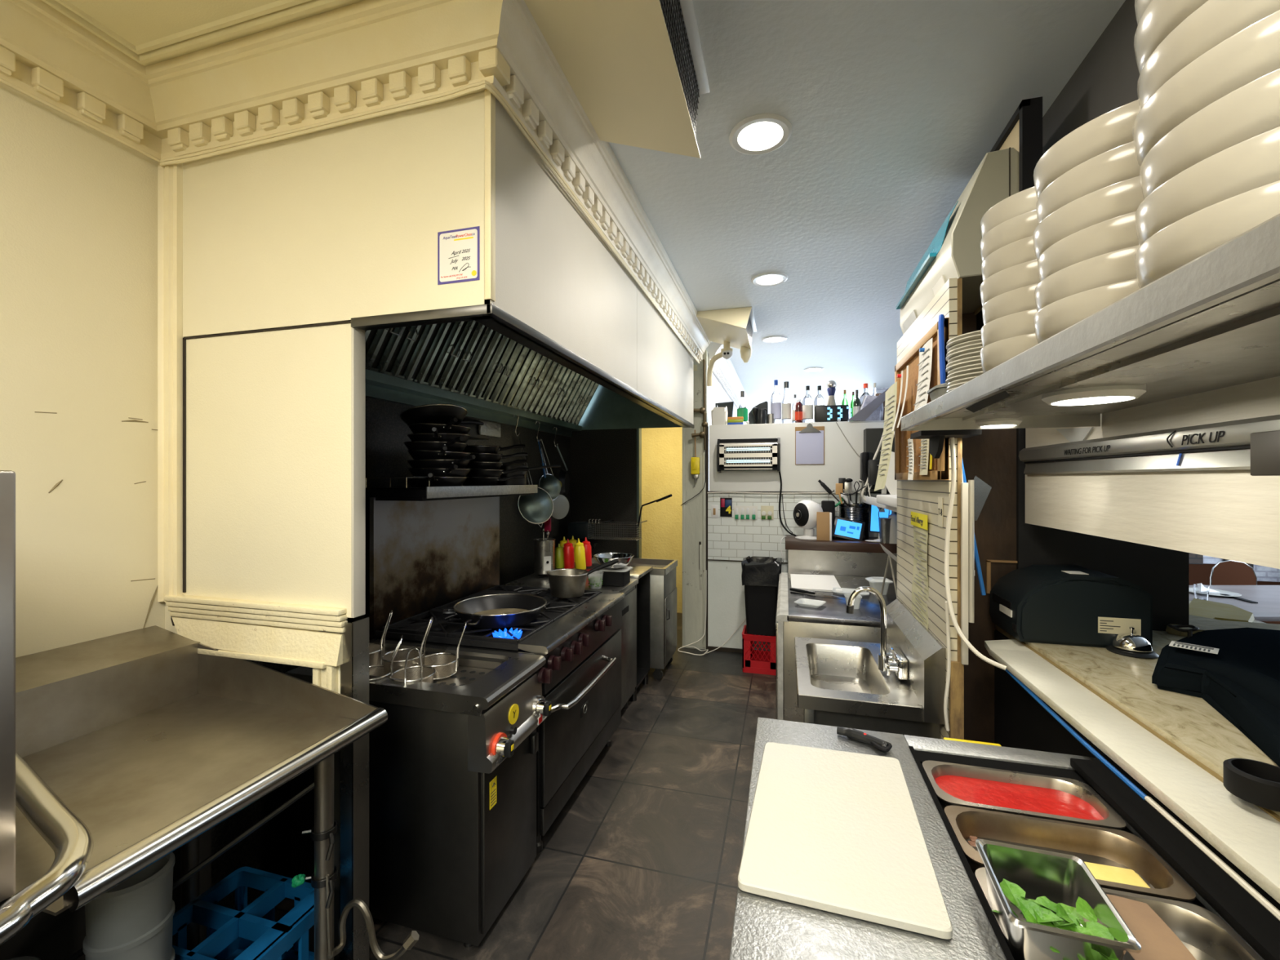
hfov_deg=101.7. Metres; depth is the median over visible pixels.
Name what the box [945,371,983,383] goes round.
plate
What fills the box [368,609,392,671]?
basket
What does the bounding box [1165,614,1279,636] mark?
folded cloth
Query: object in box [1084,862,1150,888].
cheese slab
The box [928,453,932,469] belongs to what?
note
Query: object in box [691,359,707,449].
gas pipe
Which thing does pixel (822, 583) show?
cutting board
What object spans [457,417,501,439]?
box
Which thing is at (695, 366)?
ceiling
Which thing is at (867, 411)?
bag
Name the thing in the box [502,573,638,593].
countertop
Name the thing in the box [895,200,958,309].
folders
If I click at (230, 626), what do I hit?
trim
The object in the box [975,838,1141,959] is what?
pan
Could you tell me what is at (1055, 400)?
diffuser
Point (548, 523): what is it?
spatula
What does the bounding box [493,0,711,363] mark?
trim
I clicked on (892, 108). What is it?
ceiling
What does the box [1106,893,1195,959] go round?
paper
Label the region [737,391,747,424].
bottle
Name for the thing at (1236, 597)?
knife
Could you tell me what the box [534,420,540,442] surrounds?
hook
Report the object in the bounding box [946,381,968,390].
plate
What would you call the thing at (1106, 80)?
wall
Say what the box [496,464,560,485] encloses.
frying pan
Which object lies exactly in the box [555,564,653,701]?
countertop
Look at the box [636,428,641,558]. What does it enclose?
trim
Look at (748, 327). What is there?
grille
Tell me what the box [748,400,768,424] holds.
case
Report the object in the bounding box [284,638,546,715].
countertop
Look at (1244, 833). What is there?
ledge
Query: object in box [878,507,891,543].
steel tumbler
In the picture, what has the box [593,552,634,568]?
mixing bowl
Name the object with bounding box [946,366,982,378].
plate
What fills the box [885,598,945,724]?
backsplash
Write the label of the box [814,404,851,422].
digital clock
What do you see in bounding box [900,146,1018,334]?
wall heater
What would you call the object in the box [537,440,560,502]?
sieve
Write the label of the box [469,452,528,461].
frying pan
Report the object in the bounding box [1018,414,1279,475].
rail
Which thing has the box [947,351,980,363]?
plate
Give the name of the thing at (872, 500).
pipe
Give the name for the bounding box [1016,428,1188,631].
wall
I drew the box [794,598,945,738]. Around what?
sink
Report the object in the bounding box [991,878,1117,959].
leaves
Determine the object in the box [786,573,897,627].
countertop
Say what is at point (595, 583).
chopped herbs
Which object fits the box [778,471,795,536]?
lead
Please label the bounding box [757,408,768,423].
jar
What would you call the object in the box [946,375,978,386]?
plate
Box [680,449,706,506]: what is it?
cable
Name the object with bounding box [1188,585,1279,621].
dining table
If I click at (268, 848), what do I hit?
wall
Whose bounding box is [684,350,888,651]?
wall
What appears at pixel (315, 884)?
clamp
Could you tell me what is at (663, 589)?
cabinet
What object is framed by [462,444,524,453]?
frying pan
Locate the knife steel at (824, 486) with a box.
[817,480,839,502]
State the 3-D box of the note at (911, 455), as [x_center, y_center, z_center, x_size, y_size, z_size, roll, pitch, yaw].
[1.155,-0.090,2.226,0.020,0.180,0.212,0,0,21]
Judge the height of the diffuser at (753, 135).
0.002 m
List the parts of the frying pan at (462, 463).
handle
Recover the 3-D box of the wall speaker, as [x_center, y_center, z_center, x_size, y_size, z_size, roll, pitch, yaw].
[0.999,-1.249,4.913,0.110,0.283,0.110,0,0,16]
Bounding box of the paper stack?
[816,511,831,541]
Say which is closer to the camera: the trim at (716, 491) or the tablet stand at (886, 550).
the tablet stand at (886, 550)
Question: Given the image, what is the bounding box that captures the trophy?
[826,380,836,405]
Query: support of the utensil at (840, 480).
in the tin
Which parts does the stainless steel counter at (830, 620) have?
door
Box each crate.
[172,866,314,959]
[742,625,776,675]
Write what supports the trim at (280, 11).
attached to the ceiling at (892, 108)
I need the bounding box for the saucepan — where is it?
[546,559,618,598]
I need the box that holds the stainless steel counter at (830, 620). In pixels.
[775,572,897,722]
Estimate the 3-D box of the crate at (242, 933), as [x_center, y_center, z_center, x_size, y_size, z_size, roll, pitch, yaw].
[-1.206,1.508,1.579,0.397,0.385,0.302,0,0,16]
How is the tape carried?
attached to the wall at (1106, 80)
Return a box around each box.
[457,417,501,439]
[728,416,743,424]
[867,459,879,484]
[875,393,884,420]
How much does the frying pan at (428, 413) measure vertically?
0.118 m
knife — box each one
[789,587,844,598]
[836,726,892,751]
[1219,593,1257,603]
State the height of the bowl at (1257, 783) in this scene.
0.050 m
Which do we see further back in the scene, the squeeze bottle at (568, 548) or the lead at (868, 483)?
the lead at (868, 483)
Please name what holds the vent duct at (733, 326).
attached to the ceiling at (892, 108)
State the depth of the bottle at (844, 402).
4.99 m
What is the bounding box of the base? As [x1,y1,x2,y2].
[502,573,638,709]
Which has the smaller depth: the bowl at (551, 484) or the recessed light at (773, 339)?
the bowl at (551, 484)
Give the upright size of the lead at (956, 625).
0.778 m
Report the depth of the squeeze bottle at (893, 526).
4.25 m
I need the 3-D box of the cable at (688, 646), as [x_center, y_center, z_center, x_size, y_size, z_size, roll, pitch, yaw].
[0.517,1.298,5.111,0.294,0.796,0.180,0,0,1]
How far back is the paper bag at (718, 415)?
5.17 m
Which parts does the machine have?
handle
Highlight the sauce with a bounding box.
[934,775,1104,820]
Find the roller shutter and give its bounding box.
[1025,376,1279,568]
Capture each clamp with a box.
[302,820,337,860]
[305,865,337,908]
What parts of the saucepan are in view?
handle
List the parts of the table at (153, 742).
leg, leg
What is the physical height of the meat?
0.025 m
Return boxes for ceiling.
[66,0,1125,422]
[693,364,697,370]
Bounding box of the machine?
[0,470,93,945]
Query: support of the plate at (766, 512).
attached to the tiled wall at (729, 538)
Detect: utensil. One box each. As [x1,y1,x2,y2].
[835,483,842,503]
[835,497,844,506]
[838,478,845,503]
[844,482,851,504]
[845,478,853,501]
[853,480,859,504]
[858,479,865,504]
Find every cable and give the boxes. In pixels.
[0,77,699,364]
[677,569,708,655]
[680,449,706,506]
[706,618,746,653]
[835,422,859,457]
[1004,668,1146,799]
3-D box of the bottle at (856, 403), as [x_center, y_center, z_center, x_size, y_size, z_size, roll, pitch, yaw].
[2.050,-0.699,4.920,0.072,0.303,0.072,0,0,16]
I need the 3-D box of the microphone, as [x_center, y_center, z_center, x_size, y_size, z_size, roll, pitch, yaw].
[1.137,-0.634,5.144,0.070,0.175,0.069,0,0,16]
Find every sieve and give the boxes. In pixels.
[517,435,553,527]
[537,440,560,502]
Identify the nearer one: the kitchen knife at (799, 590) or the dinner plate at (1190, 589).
the kitchen knife at (799, 590)
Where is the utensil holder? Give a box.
[533,537,555,574]
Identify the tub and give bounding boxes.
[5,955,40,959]
[865,576,893,595]
[927,382,947,400]
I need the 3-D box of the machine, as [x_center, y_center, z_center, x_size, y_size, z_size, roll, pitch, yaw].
[-1.548,0.842,0.674,1.035,1.717,1.164,0,0,16]
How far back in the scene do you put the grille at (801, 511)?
4.56 m
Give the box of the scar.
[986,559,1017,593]
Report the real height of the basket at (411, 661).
0.243 m
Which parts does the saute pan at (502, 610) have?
loop handle, loop handle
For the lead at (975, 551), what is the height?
0.585 m
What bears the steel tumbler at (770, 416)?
on the wall at (841, 460)
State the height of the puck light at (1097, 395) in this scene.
0.030 m
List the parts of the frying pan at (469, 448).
handle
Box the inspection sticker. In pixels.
[437,226,479,284]
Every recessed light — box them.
[728,113,791,155]
[751,271,787,286]
[761,335,786,342]
[803,367,824,372]
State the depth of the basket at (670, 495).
4.58 m
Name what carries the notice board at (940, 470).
attached to the tiled wall at (920, 496)
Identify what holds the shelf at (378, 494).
attached to the gas range
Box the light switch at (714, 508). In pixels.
[711,505,718,517]
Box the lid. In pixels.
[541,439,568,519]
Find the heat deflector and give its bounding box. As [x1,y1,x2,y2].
[568,520,595,542]
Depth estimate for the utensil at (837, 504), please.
4.68 m
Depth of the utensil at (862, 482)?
4.67 m
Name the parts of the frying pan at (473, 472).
handle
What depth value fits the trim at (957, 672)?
1.86 m
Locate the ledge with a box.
[984,639,1279,903]
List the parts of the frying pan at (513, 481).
pot, handle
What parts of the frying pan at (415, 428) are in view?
handle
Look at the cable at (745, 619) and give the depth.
5.09 m
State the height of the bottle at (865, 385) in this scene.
0.376 m
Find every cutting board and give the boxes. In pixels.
[737,742,952,939]
[790,573,842,591]
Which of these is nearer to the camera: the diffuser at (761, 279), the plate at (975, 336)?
the plate at (975, 336)
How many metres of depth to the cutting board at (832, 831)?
0.98 m
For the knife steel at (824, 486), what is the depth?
4.72 m
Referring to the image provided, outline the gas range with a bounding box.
[369,484,625,853]
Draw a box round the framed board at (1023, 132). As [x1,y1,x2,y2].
[974,96,1042,330]
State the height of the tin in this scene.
0.310 m
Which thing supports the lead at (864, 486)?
attached to the upper cabinet at (872, 437)
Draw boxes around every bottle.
[555,543,564,568]
[560,536,567,546]
[563,538,574,568]
[568,535,577,559]
[573,537,586,569]
[582,537,591,566]
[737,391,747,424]
[770,379,781,423]
[782,381,791,422]
[791,394,796,422]
[795,399,802,422]
[802,385,813,422]
[813,385,825,422]
[841,390,848,404]
[850,391,854,417]
[853,390,861,421]
[859,382,869,403]
[871,382,876,395]
[887,511,897,543]
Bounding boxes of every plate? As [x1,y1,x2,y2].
[733,506,757,519]
[760,506,773,519]
[866,539,880,542]
[945,346,982,360]
[945,359,981,372]
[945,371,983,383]
[946,330,981,344]
[946,333,981,349]
[946,338,982,352]
[946,342,982,356]
[946,355,980,368]
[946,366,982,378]
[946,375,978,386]
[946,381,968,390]
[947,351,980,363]
[947,363,981,375]
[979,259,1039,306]
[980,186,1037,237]
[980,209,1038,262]
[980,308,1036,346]
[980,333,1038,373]
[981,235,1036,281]
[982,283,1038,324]
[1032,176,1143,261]
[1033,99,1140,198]
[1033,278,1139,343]
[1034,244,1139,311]
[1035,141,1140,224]
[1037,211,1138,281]
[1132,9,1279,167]
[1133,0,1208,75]
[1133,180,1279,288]
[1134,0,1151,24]
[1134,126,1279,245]
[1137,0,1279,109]
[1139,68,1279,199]
[1188,587,1241,596]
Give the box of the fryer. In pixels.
[284,638,551,947]
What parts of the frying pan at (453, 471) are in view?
handle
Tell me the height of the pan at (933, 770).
0.078 m
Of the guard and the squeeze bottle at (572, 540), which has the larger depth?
the squeeze bottle at (572, 540)
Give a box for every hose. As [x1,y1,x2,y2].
[325,874,419,959]
[706,352,722,386]
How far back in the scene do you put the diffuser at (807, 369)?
6.57 m
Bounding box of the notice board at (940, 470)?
[894,317,949,479]
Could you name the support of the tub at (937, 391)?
on the shelf at (1211, 322)
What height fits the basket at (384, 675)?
0.193 m
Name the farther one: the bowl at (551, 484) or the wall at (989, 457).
the bowl at (551, 484)
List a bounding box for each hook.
[512,413,519,435]
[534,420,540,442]
[552,426,557,446]
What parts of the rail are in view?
rail, dark bracket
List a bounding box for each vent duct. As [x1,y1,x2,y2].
[524,0,710,158]
[696,306,756,349]
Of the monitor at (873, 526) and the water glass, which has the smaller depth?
the water glass
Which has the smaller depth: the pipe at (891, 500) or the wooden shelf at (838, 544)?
the pipe at (891, 500)
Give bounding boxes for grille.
[659,0,699,133]
[746,317,752,346]
[793,502,808,526]
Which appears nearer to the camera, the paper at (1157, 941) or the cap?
the paper at (1157, 941)
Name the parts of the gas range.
burner, knob, knob, burner, knob, rail, knob, oven door, kick panel, knob panel, handle, knob, knob, knob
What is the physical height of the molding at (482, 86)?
0.038 m
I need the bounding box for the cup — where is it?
[844,593,862,608]
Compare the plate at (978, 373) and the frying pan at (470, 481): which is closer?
the plate at (978, 373)
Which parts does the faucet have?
spout, handle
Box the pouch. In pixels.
[1188,598,1254,622]
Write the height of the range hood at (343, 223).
0.740 m
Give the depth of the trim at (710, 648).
5.21 m
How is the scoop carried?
in the tin
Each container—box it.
[82,852,174,959]
[821,500,835,538]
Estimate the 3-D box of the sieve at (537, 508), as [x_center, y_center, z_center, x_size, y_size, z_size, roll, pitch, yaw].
[-0.788,0.004,3.887,0.267,0.699,0.187,0,0,-3]
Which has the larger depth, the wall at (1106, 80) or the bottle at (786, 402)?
the bottle at (786, 402)
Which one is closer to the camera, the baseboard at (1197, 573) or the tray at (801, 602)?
the tray at (801, 602)
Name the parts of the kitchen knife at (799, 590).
handle, blade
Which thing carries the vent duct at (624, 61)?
attached to the ceiling at (892, 108)
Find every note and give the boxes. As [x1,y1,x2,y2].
[874,381,897,491]
[891,370,902,431]
[897,364,908,428]
[906,438,914,479]
[913,337,933,410]
[918,439,928,475]
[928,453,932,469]
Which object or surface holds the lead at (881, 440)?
attached to the upper cabinet at (872, 437)
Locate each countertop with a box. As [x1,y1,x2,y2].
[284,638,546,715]
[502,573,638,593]
[555,564,653,578]
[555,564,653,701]
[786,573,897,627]
[995,600,1279,816]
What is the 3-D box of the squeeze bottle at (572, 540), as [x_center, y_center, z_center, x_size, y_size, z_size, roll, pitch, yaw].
[-0.586,0.601,4.548,0.086,0.228,0.086,0,0,16]
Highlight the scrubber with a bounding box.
[291,874,306,888]
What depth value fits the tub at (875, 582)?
3.61 m
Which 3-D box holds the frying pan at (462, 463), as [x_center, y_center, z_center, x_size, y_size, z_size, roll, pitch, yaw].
[-1.004,-0.087,2.716,0.464,0.072,0.316,-1,1,38]
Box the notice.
[911,511,928,630]
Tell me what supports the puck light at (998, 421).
attached to the shelf at (1211, 322)
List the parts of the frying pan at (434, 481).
handle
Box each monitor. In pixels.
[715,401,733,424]
[868,504,891,540]
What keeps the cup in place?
on the stainless steel counter at (830, 620)
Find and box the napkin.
[1196,582,1217,591]
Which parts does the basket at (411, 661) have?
handle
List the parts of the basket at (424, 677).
handle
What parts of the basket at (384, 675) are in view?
handle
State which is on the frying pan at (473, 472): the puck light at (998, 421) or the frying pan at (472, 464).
the frying pan at (472, 464)
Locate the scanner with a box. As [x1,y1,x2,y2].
[1151,624,1279,767]
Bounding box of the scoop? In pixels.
[840,493,853,504]
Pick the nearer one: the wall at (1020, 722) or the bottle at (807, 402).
the wall at (1020, 722)
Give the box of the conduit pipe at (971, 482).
[968,480,973,622]
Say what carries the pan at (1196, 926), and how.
in the prep table at (765, 928)
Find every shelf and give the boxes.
[371,487,533,501]
[785,534,897,553]
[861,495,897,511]
[901,213,1279,431]
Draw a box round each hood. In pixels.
[0,470,15,902]
[182,88,693,436]
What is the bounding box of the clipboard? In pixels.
[795,423,824,464]
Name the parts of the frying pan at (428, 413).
handle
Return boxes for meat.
[967,835,980,846]
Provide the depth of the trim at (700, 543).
5.23 m
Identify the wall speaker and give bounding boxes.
[739,346,751,363]
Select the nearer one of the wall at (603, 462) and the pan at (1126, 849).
the pan at (1126, 849)
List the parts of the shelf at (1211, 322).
shelf plate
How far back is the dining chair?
5.09 m
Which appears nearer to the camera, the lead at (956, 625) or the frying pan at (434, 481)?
the lead at (956, 625)
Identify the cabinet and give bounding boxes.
[591,556,677,679]
[861,427,897,511]
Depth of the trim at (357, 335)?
1.71 m
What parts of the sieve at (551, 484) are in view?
handle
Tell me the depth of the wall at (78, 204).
1.70 m
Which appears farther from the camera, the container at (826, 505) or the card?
the container at (826, 505)
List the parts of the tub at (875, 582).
lid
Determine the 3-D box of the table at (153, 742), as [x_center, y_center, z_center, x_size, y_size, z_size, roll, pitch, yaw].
[-1.377,1.115,1.401,1.017,1.170,0.748,0,0,16]
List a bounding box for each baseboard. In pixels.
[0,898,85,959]
[1188,563,1279,585]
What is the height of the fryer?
0.930 m
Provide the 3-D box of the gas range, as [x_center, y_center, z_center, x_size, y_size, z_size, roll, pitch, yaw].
[-0.680,0.866,2.936,1.017,1.668,1.203,0,0,16]
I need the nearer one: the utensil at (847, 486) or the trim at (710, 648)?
the utensil at (847, 486)
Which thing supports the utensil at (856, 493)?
in the tin
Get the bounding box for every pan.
[400,404,484,425]
[403,435,467,451]
[404,472,467,487]
[406,454,475,468]
[407,417,471,434]
[407,426,471,443]
[407,446,471,459]
[407,464,471,476]
[441,593,546,628]
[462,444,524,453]
[462,474,524,485]
[463,589,550,599]
[465,459,527,469]
[466,466,528,476]
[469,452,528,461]
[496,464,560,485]
[555,445,569,496]
[922,760,1126,829]
[944,804,1195,901]
[974,867,1262,959]
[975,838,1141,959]
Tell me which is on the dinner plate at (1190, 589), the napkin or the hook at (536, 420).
the napkin
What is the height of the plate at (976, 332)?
0.017 m
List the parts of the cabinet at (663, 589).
handle, door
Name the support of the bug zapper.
attached to the wall at (841, 460)
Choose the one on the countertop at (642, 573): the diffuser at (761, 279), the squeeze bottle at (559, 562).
the squeeze bottle at (559, 562)
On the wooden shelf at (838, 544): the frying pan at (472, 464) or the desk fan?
the desk fan
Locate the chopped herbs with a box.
[587,576,602,587]
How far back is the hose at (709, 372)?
5.04 m
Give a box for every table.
[7,625,387,959]
[728,717,1279,959]
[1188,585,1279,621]
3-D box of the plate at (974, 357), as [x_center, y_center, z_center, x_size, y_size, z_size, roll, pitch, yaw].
[0.886,-0.290,1.312,0.200,0.017,0.200,0,0,16]
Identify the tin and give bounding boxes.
[839,502,869,540]
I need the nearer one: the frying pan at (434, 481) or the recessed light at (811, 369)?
the frying pan at (434, 481)
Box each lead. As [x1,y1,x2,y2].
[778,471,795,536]
[780,535,786,563]
[782,493,792,533]
[840,485,866,495]
[861,432,883,501]
[867,483,880,512]
[943,601,951,730]
[944,437,1006,670]
[962,461,986,595]
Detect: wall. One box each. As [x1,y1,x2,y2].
[0,81,164,657]
[164,323,354,959]
[183,337,570,910]
[570,428,636,558]
[641,426,682,613]
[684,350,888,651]
[705,346,737,490]
[707,493,897,562]
[872,387,1279,582]
[897,277,957,739]
[962,311,1016,743]
[994,630,1105,757]
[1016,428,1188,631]
[1042,0,1139,155]
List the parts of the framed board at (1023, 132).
panel, frame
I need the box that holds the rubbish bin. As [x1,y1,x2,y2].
[741,555,781,635]
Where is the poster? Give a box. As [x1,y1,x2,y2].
[720,497,732,516]
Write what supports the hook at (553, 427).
hanging from the range hood at (343, 223)
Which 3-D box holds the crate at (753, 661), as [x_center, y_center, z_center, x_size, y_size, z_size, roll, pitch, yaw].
[1.094,1.532,4.715,0.317,0.335,0.322,0,0,16]
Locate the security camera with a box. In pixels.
[720,341,733,359]
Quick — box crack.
[35,411,157,628]
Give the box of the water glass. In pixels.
[1192,584,1209,600]
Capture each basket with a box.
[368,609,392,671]
[368,635,403,680]
[381,616,433,679]
[390,647,435,683]
[417,621,466,679]
[587,493,671,540]
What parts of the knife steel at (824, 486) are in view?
handle, guard rod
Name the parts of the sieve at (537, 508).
handle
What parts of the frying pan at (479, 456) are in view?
handle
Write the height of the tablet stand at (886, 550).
0.407 m
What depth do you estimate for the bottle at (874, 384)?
4.94 m
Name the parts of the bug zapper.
frame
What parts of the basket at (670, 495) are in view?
handle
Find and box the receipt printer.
[989,564,1152,647]
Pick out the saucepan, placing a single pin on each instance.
(563, 583)
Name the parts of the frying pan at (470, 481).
handle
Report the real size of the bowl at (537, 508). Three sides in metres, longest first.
0.280 x 0.280 x 0.077 m
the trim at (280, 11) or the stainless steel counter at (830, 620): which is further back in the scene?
the stainless steel counter at (830, 620)
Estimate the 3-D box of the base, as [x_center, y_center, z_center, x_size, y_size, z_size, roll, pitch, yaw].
[-0.505,1.224,3.810,0.872,0.952,0.555,0,0,16]
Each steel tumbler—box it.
[767,413,773,423]
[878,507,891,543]
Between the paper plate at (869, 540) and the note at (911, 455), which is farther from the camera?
the paper plate at (869, 540)
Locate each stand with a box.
[787,549,897,577]
[879,542,897,598]
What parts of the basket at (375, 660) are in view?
handle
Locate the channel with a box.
[960,482,968,664]
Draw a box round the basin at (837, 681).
[794,636,924,722]
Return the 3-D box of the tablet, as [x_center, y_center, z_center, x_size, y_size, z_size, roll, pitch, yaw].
[1.807,0.427,4.517,0.274,0.208,0.082,0,0,24]
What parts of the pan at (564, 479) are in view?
handle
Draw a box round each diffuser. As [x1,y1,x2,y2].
[738,121,782,149]
[756,275,782,284]
[765,337,783,342]
[806,368,821,370]
[986,424,1013,426]
[1051,395,1134,405]
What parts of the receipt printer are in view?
status panel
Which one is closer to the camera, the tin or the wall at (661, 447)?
the tin
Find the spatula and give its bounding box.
[544,517,551,537]
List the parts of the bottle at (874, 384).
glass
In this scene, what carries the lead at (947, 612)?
attached to the tiled wall at (920, 496)
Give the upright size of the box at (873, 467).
0.210 m
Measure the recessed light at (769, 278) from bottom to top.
0.011 m
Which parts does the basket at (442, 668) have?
handle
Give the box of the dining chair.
[1209,560,1279,624]
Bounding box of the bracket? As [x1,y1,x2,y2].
[910,429,982,458]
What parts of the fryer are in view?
knob, control panel, door, door handle, knob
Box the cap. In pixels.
[942,737,1000,746]
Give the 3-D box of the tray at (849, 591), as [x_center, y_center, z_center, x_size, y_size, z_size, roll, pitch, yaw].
[1.480,0.789,3.659,0.240,0.020,0.170,0,0,24]
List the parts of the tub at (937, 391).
lid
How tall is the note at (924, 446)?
0.180 m
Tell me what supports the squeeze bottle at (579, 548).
on the countertop at (642, 573)
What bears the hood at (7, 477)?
attached to the machine
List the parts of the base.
leg, door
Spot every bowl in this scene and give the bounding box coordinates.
[518,487,552,523]
[539,474,560,499]
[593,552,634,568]
[1222,758,1279,812]
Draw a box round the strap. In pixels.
[937,314,946,384]
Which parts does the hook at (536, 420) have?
ladle handle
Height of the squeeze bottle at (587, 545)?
0.240 m
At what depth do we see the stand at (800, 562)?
4.37 m
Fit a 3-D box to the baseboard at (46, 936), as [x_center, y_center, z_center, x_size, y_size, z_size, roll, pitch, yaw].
[-2.352,1.250,0.004,0.100,0.900,4.140,0,0,16]
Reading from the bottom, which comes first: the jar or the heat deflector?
the heat deflector
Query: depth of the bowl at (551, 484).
4.23 m
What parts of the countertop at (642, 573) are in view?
leg, frame, leg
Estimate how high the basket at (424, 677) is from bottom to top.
0.193 m
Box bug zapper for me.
[716,437,780,472]
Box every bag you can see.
[711,406,728,425]
[847,387,888,421]
[860,394,883,421]
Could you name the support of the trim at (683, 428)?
attached to the wall at (841, 460)
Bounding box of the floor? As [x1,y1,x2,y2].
[172,613,776,959]
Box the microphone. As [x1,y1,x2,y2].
[751,407,758,423]
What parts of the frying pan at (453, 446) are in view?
handle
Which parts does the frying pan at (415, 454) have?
handle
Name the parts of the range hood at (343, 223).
panel, panel, panel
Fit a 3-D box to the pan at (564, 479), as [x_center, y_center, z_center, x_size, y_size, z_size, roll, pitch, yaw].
[-0.699,-0.072,4.789,0.056,0.471,0.338,0,0,7]
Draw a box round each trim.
[0,0,510,159]
[41,0,352,64]
[157,162,183,602]
[164,595,347,693]
[168,320,351,626]
[351,327,364,617]
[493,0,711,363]
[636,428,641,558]
[682,426,705,648]
[698,542,701,569]
[706,426,813,653]
[707,491,860,493]
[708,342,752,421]
[949,278,964,739]
[1014,638,1279,822]
[1188,552,1253,568]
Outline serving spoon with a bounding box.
[541,528,544,540]
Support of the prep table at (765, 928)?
on the floor
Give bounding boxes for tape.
[1057,426,1093,442]
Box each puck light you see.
[975,417,1022,426]
[1041,383,1146,406]
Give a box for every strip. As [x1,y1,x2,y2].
[878,484,886,511]
[1144,795,1279,920]
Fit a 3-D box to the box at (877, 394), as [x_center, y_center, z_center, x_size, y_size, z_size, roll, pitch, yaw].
[2.304,-0.682,4.916,0.150,0.270,0.050,0,0,16]
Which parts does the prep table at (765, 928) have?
lid rail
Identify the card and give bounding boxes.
[937,497,942,527]
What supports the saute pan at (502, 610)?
on the gas range
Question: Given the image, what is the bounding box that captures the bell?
[1105,626,1159,658]
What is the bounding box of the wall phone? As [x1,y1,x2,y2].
[859,452,873,480]
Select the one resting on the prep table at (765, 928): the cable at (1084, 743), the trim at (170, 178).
the cable at (1084, 743)
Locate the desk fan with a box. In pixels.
[793,499,822,540]
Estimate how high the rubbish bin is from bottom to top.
0.655 m
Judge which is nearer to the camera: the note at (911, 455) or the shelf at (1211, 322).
the shelf at (1211, 322)
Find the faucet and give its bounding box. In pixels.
[846,586,907,679]
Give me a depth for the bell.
1.78 m
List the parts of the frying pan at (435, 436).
handle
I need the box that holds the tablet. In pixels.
[831,516,865,541]
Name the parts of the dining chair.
frame, backrest, seat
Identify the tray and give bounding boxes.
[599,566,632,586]
[794,598,826,608]
[831,587,869,595]
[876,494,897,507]
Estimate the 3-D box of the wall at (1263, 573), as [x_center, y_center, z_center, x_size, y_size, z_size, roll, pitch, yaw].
[6.046,0.150,7.316,5.100,3.100,0.150,0,0,16]
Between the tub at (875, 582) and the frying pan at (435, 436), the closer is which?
the frying pan at (435, 436)
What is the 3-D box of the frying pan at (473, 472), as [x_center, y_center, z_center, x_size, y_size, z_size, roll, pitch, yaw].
[-0.893,-0.043,3.167,0.369,0.070,0.243,0,0,-39]
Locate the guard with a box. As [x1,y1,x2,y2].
[340,617,368,959]
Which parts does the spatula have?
blade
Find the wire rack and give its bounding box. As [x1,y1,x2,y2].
[364,476,429,488]
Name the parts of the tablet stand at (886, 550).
leg, arm, leg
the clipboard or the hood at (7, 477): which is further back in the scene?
the clipboard
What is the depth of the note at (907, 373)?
2.28 m
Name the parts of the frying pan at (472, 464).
handle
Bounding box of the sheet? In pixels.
[885,451,897,494]
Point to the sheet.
(891, 483)
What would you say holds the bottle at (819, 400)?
on the wall at (841, 460)

